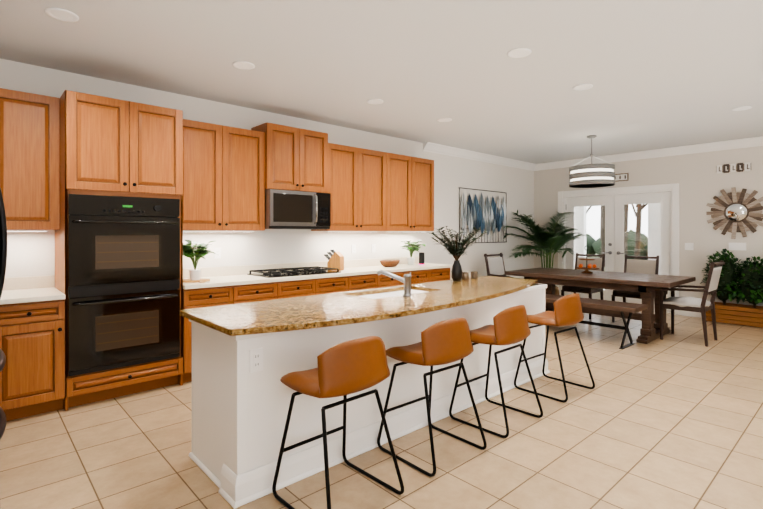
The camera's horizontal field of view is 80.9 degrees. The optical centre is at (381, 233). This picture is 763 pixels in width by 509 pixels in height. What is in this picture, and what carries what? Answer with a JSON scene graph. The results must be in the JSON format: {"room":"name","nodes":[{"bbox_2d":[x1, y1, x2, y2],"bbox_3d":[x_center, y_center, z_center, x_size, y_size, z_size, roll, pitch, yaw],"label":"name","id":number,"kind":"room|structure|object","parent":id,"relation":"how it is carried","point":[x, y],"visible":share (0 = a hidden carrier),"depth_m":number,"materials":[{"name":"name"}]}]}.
{"room":"kitchen and dining room","nodes":[
{"label":"kitchen and dining room","id":0,"kind":"room"},
{"bbox_2d":[0,59,535,286],"bbox_3d":[-0.406,-0.031,6.113,9.800,2.740,0.200,0,0,-42],"label":"wall","id":1,"kind":"structure","parent":0,"point":[29,254],"depth_m":5.62,"materials":[{"name":"white paint"}]},
{"bbox_2d":[0,88,59,231],"bbox_3d":[-2.857,-0.552,3.510,0.502,1.050,0.350,0,0,-42],"label":"upper cabinet","id":2,"kind":"object","parent":1,"relation":"attached to","point":[29,122],"depth_m":3.43,"materials":[{"name":"brown wood"}]},
{"bbox_2d":[2,256,418,291],"bbox_3d":[-1.600,0.406,4.877,5.960,0.100,0.020,0,0,-42],"label":"backsplash","id":3,"kind":"structure","parent":1,"relation":"attached to","point":[32,281],"depth_m":4.83,"materials":[{"name":"white stone"}]},
{"bbox_2d":[183,119,264,231],"bbox_3d":[-1.697,-0.554,4.578,0.929,1.050,0.330,0,0,-42],"label":"upper cabinet","id":4,"kind":"object","parent":1,"relation":"attached to","point":[231,175],"depth_m":4.46,"materials":[{"name":"brown wood"}]},
{"bbox_2d":[253,122,327,192],"bbox_3d":[-1.045,-0.827,5.143,0.788,0.705,0.370,0,0,-42],"label":"upper cabinet","id":5,"kind":"object","parent":1,"relation":"attached to","point":[295,159],"depth_m":4.97,"materials":[{"name":"brown wood"}]},
{"bbox_2d":[265,189,330,228],"bbox_3d":[-1.008,-0.257,5.102,0.784,0.420,0.478,0,0,-42],"label":"microwave","id":6,"kind":"object","parent":5,"relation":"attached to","point":[285,209],"visible":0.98,"depth_m":4.92,"materials":[{"name":"silver metal"}]},
{"bbox_2d":[311,143,391,231],"bbox_3d":[-0.382,-0.556,5.772,1.032,1.050,0.330,0,0,-42],"label":"upper cabinet","id":7,"kind":"object","parent":1,"relation":"attached to","point":[359,179],"depth_m":5.64,"materials":[{"name":"brown wood"}]},
{"bbox_2d":[392,153,433,231],"bbox_3d":[0.286,-0.556,6.380,1.034,1.050,0.330,0,0,-42],"label":"upper cabinet","id":8,"kind":"object","parent":1,"relation":"attached to","point":[412,177],"depth_m":6.29,"materials":[{"name":"brown wood"}]},
{"bbox_2d":[423,142,535,170],"bbox_3d":[1.884,-1.340,7.985,3.270,0.123,0.103,0,0,-42],"label":"crown molding","id":9,"kind":"structure","parent":1,"relation":"attached to","point":[427,146],"depth_m":7.76,"materials":[{"name":"white"}]},
{"bbox_2d":[459,187,506,243],"bbox_3d":[1.834,-0.298,7.975,1.432,0.943,0.051,0,0,-42],"label":"wall art","id":10,"kind":"object","parent":1,"relation":"attached to","point":[488,215],"visible":0.92,"depth_m":7.93,"materials":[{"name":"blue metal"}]},
{"bbox_2d":[0,311,762,508],"bbox_3d":[2.207,1.393,3.239,9.800,0.100,7.970,0,0,-42],"label":"floor","id":11,"kind":"structure","parent":0,"point":[672,421],"depth_m":2.80,"materials":[{"name":"tile"}]},
{"bbox_2d":[0,304,3,409],"bbox_3d":[-3.027,0.918,3.175,0.482,0.849,0.620,0,0,-42],"label":"base cabinet","id":12,"kind":"object","parent":11,"relation":"on","point":[1,305],"depth_m":3.11,"materials":[{"name":"brown wood"}]},
{"bbox_2d":[0,188,6,438],"bbox_3d":[-2.457,0.404,2.162,0.991,1.879,0.910,0,0,-42],"label":"refrigerator","id":13,"kind":"object","parent":11,"relation":"on","point":[3,243],"visible":1,"depth_m":2.44,"materials":[{"name":"black metal"}]},
{"bbox_2d":[4,296,64,420],"bbox_3d":[-2.762,0.918,3.416,0.493,0.849,0.620,0,0,-42],"label":"base cabinet","id":14,"kind":"object","parent":11,"relation":"on","point":[32,339],"depth_m":3.24,"materials":[{"name":"brown wood"}]},
{"bbox_2d":[0,288,63,303],"bbox_3d":[-3.085,0.476,3.107,1.382,0.035,0.643,0,0,-42],"label":"countertop","id":15,"kind":"structure","parent":14,"relation":"on","point":[14,295],"depth_m":3.29,"materials":[{"name":"white stone"}]},
{"bbox_2d":[55,90,182,410],"bbox_3d":[-2.251,0.129,3.858,0.855,2.424,0.652,0,0,-42],"label":"tall cabinet","id":16,"kind":"object","parent":11,"relation":"on","point":[114,147],"visible":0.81,"depth_m":3.60,"materials":[{"name":"brown wood"}]},
{"bbox_2d":[68,194,179,375],"bbox_3d":[-2.224,0.390,3.814,0.799,1.374,0.638,0,0,-42],"label":"wall oven","id":17,"kind":"object","parent":16,"relation":"in","point":[123,281],"visible":1,"depth_m":3.59,"materials":[{"name":"black metal"}]},
{"bbox_2d":[183,280,283,382],"bbox_3d":[-1.580,0.916,4.490,0.982,0.849,0.620,0,0,-42],"label":"base cabinet","id":18,"kind":"object","parent":11,"relation":"on","point":[193,298],"depth_m":4.12,"materials":[{"name":"brown wood"}]},
{"bbox_2d":[183,264,451,287],"bbox_3d":[-0.560,0.473,5.401,3.716,0.035,0.643,0,0,-42],"label":"countertop","id":19,"kind":"structure","parent":18,"relation":"on","point":[215,281],"depth_m":4.77,"materials":[{"name":"white stone"}]},
{"bbox_2d":[183,240,215,282],"bbox_3d":[-1.775,0.258,4.254,0.343,0.396,0.398,0,0,-42],"label":"potted plant","id":20,"kind":"object","parent":19,"relation":"on","point":[198,254],"visible":0.94,"depth_m":4.23,"materials":[{"name":"green plant"}]},
{"bbox_2d":[247,266,340,277],"bbox_3d":[-0.972,0.431,5.041,0.920,0.048,0.485,0,0,-42],"label":"cooktop","id":21,"kind":"object","parent":19,"relation":"in","point":[283,272],"visible":1,"depth_m":4.92,"materials":[{"name":"black metal"}]},
{"bbox_2d":[324,249,343,270],"bbox_3d":[-0.590,0.327,5.509,0.239,0.255,0.100,0,0,23],"label":"knife block","id":22,"kind":"object","parent":19,"relation":"on","point":[336,259],"visible":0.98,"depth_m":5.46,"materials":[{"name":"beige wood"}]},
{"bbox_2d":[380,260,399,266],"bbox_3d":[0.114,0.408,6.032,0.366,0.090,0.208,0,0,-42],"label":"bowl","id":23,"kind":"object","parent":19,"relation":"on","point":[389,263],"visible":1,"depth_m":5.94,"materials":[{"name":"brown wood"}]},
{"bbox_2d":[401,240,425,264],"bbox_3d":[0.450,0.275,6.342,0.347,0.357,0.405,0,0,-42],"label":"potted plant","id":24,"kind":"object","parent":19,"relation":"on","point":[411,250],"visible":1,"depth_m":6.30,"materials":[{"name":"white"}]},
{"bbox_2d":[419,252,424,264],"bbox_3d":[0.580,0.364,6.455,0.082,0.177,0.082,0,0,-42],"label":"smart speaker","id":25,"kind":"object","parent":19,"relation":"on","point":[421,258],"visible":1,"depth_m":6.42},
{"bbox_2d":[284,276,355,297],"bbox_3d":[-0.926,0.915,5.084,1.044,0.849,0.620,0,0,-42],"label":"base cabinet","id":26,"kind":"object","parent":11,"relation":"on","point":[334,284],"depth_m":4.88,"materials":[{"name":"brown wood"}]},
{"bbox_2d":[272,336,403,508],"bbox_3d":[-0.222,0.926,2.285,0.500,0.838,0.501,0,0,-42],"label":"bar stool","id":27,"kind":"object","parent":11,"relation":"on","point":[345,369],"visible":1,"depth_m":2.16,"materials":[{"name":"leather"}]},
{"bbox_2d":[189,288,549,508],"bbox_3d":[0.210,0.917,3.504,3.160,0.850,0.721,0,0,-42],"label":"kitchen island","id":28,"kind":"object","parent":11,"relation":"on","point":[239,413],"depth_m":2.56,"materials":[{"name":"white wood"}]},
{"bbox_2d":[250,348,262,372],"bbox_3d":[-0.639,0.650,2.288,0.072,0.116,0.008,0,0,-42],"label":"outlet","id":29,"kind":"object","parent":28,"relation":"attached to","point":[256,360],"visible":1,"depth_m":2.28,"materials":[{"name":"white plastic"}]},
{"bbox_2d":[179,276,546,343],"bbox_3d":[0.281,0.478,3.424,3.200,0.030,0.944,0,0,-42],"label":"island countertop","id":30,"kind":"structure","parent":28,"relation":"on","point":[258,322],"depth_m":2.76,"materials":[{"name":"beige stone"}]},
{"bbox_2d":[351,288,430,299],"bbox_3d":[0.101,0.591,3.533,0.784,0.222,0.384,0,0,-42],"label":"sink","id":31,"kind":"object","parent":30,"relation":"in","point":[386,291],"depth_m":3.66,"materials":[{"name":"white ceramic"}]},
{"bbox_2d":[377,270,411,296],"bbox_3d":[0.124,0.367,3.348,0.249,0.191,0.231,0,0,-42],"label":"faucet","id":32,"kind":"object","parent":30,"relation":"on","point":[406,280],"visible":1,"depth_m":3.28,"materials":[{"name":"silver metal"}]},
{"bbox_2d":[427,226,486,281],"bbox_3d":[0.720,0.197,4.283,0.554,0.528,0.617,0,0,-42],"label":"vase","id":33,"kind":"object","parent":30,"relation":"on","point":[456,251],"visible":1,"depth_m":4.25,"materials":[{"name":"black ceramic"}]},
{"bbox_2d":[462,272,468,279],"bbox_3d":[0.830,0.423,4.426,0.068,0.075,0.068,0,0,-42],"label":"votive","id":34,"kind":"object","parent":30,"relation":"on","point":[465,275],"visible":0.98,"depth_m":4.40,"materials":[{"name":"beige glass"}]},
{"bbox_2d":[471,271,477,278],"bbox_3d":[0.932,0.423,4.492,0.068,0.075,0.068,0,0,-42],"label":"votive","id":35,"kind":"object","parent":30,"relation":"on","point":[474,274],"visible":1,"depth_m":4.46,"materials":[{"name":"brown glass"}]},
{"bbox_2d":[356,272,407,289],"bbox_3d":[-0.255,0.914,5.695,1.029,0.849,0.620,0,0,-42],"label":"base cabinet","id":36,"kind":"object","parent":11,"relation":"on","point":[378,281],"depth_m":5.47,"materials":[{"name":"brown wood"}]},
{"bbox_2d":[408,268,449,283],"bbox_3d":[0.413,0.913,6.301,1.033,0.849,0.620,0,0,-42],"label":"base cabinet","id":37,"kind":"object","parent":11,"relation":"on","point":[429,274],"depth_m":6.12,"materials":[{"name":"brown wood"}]},
{"bbox_2d":[377,318,486,476],"bbox_3d":[0.310,0.925,2.775,0.496,0.838,0.497,0,0,-42],"label":"bar stool","id":38,"kind":"object","parent":11,"relation":"on","point":[445,342],"visible":1,"depth_m":2.63,"materials":[{"name":"leather"}]},
{"bbox_2d":[449,305,542,437],"bbox_3d":[0.829,0.924,3.239,0.496,0.838,0.497,0,0,-42],"label":"bar stool","id":39,"kind":"object","parent":11,"relation":"on","point":[510,326],"visible":0.94,"depth_m":3.10,"materials":[{"name":"leather"}]},
{"bbox_2d":[484,253,513,277],"bbox_3d":[2.066,0.836,7.335,0.529,1.003,0.600,0,0,-42],"label":"armchair","id":40,"kind":"object","parent":11,"relation":"on","point":[495,266],"visible":0.23,"depth_m":7.45,"materials":[{"name":"beige fabric"}]},
{"bbox_2d":[504,210,588,294],"bbox_3d":[2.948,0.438,8.048,1.734,1.794,1.306,0,0,-42],"label":"palm plant","id":41,"kind":"object","parent":11,"relation":"on","point":[546,240],"visible":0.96,"depth_m":8.04,"materials":[{"name":"green plant"}]},
{"bbox_2d":[514,293,594,402],"bbox_3d":[1.487,0.923,3.851,0.504,0.838,0.506,0,0,-42],"label":"bar stool","id":42,"kind":"object","parent":11,"relation":"on","point":[567,310],"visible":0.96,"depth_m":3.71,"materials":[{"name":"leather"}]},
{"bbox_2d":[561,253,604,318],"bbox_3d":[3.298,0.836,7.304,0.600,1.003,0.507,0,0,-42],"label":"dining chair","id":43,"kind":"object","parent":11,"relation":"on","point":[599,263],"visible":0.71,"depth_m":7.29,"materials":[{"name":"brown wood"}]},
{"bbox_2d":[545,294,647,348],"bbox_3d":[2.400,1.098,5.867,0.420,0.497,1.840,0,0,-42],"label":"bench","id":44,"kind":"object","parent":11,"relation":"on","point":[622,307],"visible":0.5,"depth_m":5.36,"materials":[{"name":"brown wood"}]},
{"bbox_2d":[505,267,695,343],"bbox_3d":[2.999,0.956,6.323,1.120,0.764,2.170,0,0,-42],"label":"dining table","id":45,"kind":"object","parent":11,"relation":"on","point":[648,287],"visible":0.71,"depth_m":5.88,"materials":[{"name":"brown wood"}]},
{"bbox_2d":[574,246,598,272],"bbox_3d":[2.958,0.376,6.441,0.330,0.394,0.330,0,0,-42],"label":"centerpiece","id":46,"kind":"object","parent":45,"relation":"on","point":[590,267],"visible":1,"depth_m":6.40,"materials":[{"name":"brown wood"}]},
{"bbox_2d":[612,254,658,322],"bbox_3d":[3.822,0.837,6.726,0.600,1.003,0.507,0,0,-42],"label":"dining chair","id":47,"kind":"object","parent":11,"relation":"on","point":[641,266],"visible":0.38,"depth_m":6.80,"materials":[{"name":"beige fabric"}]},
{"bbox_2d":[660,260,724,346],"bbox_3d":[3.882,0.839,5.603,0.529,1.003,0.600,0,0,-42],"label":"armchair","id":48,"kind":"object","parent":11,"relation":"on","point":[702,306],"visible":0.96,"depth_m":5.50,"materials":[{"name":"brown wood"}]},
{"bbox_2d":[700,248,762,327],"bbox_3d":[5.317,0.735,6.394,0.507,1.205,1.324,0,0,-42],"label":"planter box","id":49,"kind":"object","parent":11,"relation":"on","point":[749,289],"visible":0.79,"depth_m":6.48,"materials":[{"name":"brown wood"}]},
{"bbox_2d":[0,0,762,163],"bbox_3d":[2.207,-1.447,3.235,9.800,0.100,7.970,0,0,-42],"label":"ceiling","id":50,"kind":"structure","parent":0,"point":[658,74],"depth_m":3.64,"materials":[{"name":"white paint"}]},
{"bbox_2d":[45,8,78,21],"bbox_3d":[-2.036,-1.391,2.851,0.174,0.009,0.174,0,0,-42],"label":"recessed light","id":51,"kind":"object","parent":50,"relation":"in","point":[62,14],"depth_m":2.84,"materials":[{"name":"white plastic"}]},
{"bbox_2d":[232,61,254,69],"bbox_3d":[-1.144,-1.392,3.711,0.174,0.009,0.174,0,0,-42],"label":"recessed light","id":52,"kind":"object","parent":50,"relation":"in","point":[244,65],"depth_m":3.71,"materials":[{"name":"white plastic"}]},
{"bbox_2d":[367,99,383,103],"bbox_3d":[-0.067,-1.393,4.733,0.174,0.009,0.174,0,0,-42],"label":"recessed light","id":53,"kind":"object","parent":50,"relation":"in","point":[371,101],"depth_m":4.73,"materials":[{"name":"white"}]},
{"bbox_2d":[437,118,451,121],"bbox_3d":[0.777,-1.394,5.504,0.174,0.009,0.174,0,0,-42],"label":"recessed light","id":54,"kind":"object","parent":50,"relation":"in","point":[441,119],"depth_m":5.48,"materials":[{"name":"white plastic"}]},
{"bbox_2d":[507,48,531,57],"bbox_3d":[1.066,-1.392,3.456,0.174,0.009,0.174,0,0,-42],"label":"recessed light","id":55,"kind":"object","parent":50,"relation":"in","point":[519,52],"depth_m":3.44,"materials":[{"name":"white plastic"}]},
{"bbox_2d":[573,84,592,89],"bbox_3d":[1.920,-1.393,4.265,0.174,0.009,0.174,0,0,-42],"label":"recessed light","id":56,"kind":"object","parent":50,"relation":"in","point":[582,86],"depth_m":4.26,"materials":[{"name":"white plastic"}]},
{"bbox_2d":[569,135,614,187],"bbox_3d":[3.022,-1.040,6.428,0.600,0.718,0.600,0,0,-42],"label":"pendant light","id":57,"kind":"object","parent":50,"relation":"hanging from","point":[591,175],"visible":1,"depth_m":6.21,"materials":[{"name":"grey"}]},
{"bbox_2d":[732,106,751,110],"bbox_3d":[4.030,-1.394,5.001,0.174,0.009,0.174,0,0,-42],"label":"recessed light","id":58,"kind":"object","parent":50,"relation":"in","point":[743,107],"depth_m":4.99,"materials":[{"name":"white"}]},
{"bbox_2d":[536,146,762,305],"bbox_3d":[5.766,-0.031,6.458,0.200,2.740,7.530,0,0,-42],"label":"wall","id":59,"kind":"structure","parent":0,"point":[699,180],"depth_m":7.14,"materials":[{"name":"white paint"}]},
{"bbox_2d":[558,183,678,314],"bbox_3d":[4.242,0.258,8.120,0.222,2.154,2.050,0,0,-42],"label":"door frame","id":60,"kind":"structure","parent":59,"relation":"attached to","point":[564,195],"depth_m":7.66,"materials":[{"name":"white wood"}]},
{"bbox_2d":[566,192,670,312],"bbox_3d":[4.214,0.317,8.095,0.106,2.014,1.802,0,0,-42],"label":"french door","id":61,"kind":"structure","parent":59,"relation":"in","point":[614,226],"depth_m":8.06,"materials":[{"name":"white"}]},
{"bbox_2d":[614,173,628,181],"bbox_3d":[4.250,-0.993,7.957,0.020,0.138,0.270,0,0,-42],"label":"sign","id":62,"kind":"object","parent":59,"relation":"attached to","point":[621,177],"visible":0.71,"depth_m":7.93,"materials":[{"name":"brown wood"}]},
{"bbox_2d":[536,136,762,170],"bbox_3d":[5.643,-1.338,6.363,0.103,0.123,7.558,0,0,-42],"label":"crown molding","id":63,"kind":"structure","parent":59,"relation":"attached to","point":[638,155],"depth_m":7.44,"materials":[{"name":"white"}]},
{"bbox_2d":[685,243,693,249],"bbox_3d":[4.949,0.212,7.195,0.016,0.115,0.118,0,0,-42],"label":"light switch","id":64,"kind":"object","parent":59,"relation":"attached to","point":[689,246],"visible":1,"depth_m":7.19,"materials":[{"name":"white plastic"}]},
{"bbox_2d":[679,310,701,317],"bbox_3d":[6.539,1.282,5.446,0.014,0.115,4.990,0,0,-42],"label":"baseboard","id":65,"kind":"structure","parent":59,"relation":"attached to","point":[690,313],"depth_m":7.17,"materials":[{"name":"white"}]},
{"bbox_2d":[716,162,750,173],"bbox_3d":[5.326,-0.988,6.770,0.024,0.130,0.424,0,0,-42],"label":"sign","id":66,"kind":"object","parent":59,"relation":"attached to","point":[735,167],"visible":1,"depth_m":6.76,"materials":[{"name":"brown wood"}]},
{"bbox_2d":[706,187,762,238],"bbox_3d":[5.349,-0.304,6.718,0.050,0.790,0.776,0,0,-42],"label":"sunburst mirror","id":67,"kind":"object","parent":59,"relation":"attached to","point":[733,212],"visible":1,"depth_m":6.73,"materials":[{"name":"brown wood"}]},
{"bbox_2d":[729,243,745,250],"bbox_3d":[5.365,0.205,6.737,0.016,0.104,0.191,0,0,-42],"label":"light switch","id":68,"kind":"object","parent":59,"relation":"attached to","point":[737,246],"visible":1,"depth_m":6.73,"materials":[{"name":"white plastic"}]},
{"label":"outside","id":69,"kind":"structure","parent":0,"visible":0},
{"bbox_3d":[18.668,1.377,22.000,39.800,0.120,20.000,0,0,-42],"label":"ground","id":70,"kind":"structure","parent":69,"visible":0},
{"bbox_2d":[586,204,647,261],"bbox_3d":[11.873,-2.943,16.611,14.774,9.570,22.942,0,0,-42],"label":"trees","id":71,"kind":"object","parent":70,"relation":"on","point":[628,237],"depth_m":20.03,"materials":[{"name":"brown plant"}]},
{"bbox_2d":[574,203,660,274],"bbox_3d":[5.220,-0.015,9.103,2.050,2.699,6.000,0,0,-42],"label":"porch","id":72,"kind":"object","parent":70,"relation":"on","point":[654,243],"depth_m":8.03,"materials":[{"name":"white"}]}
]}

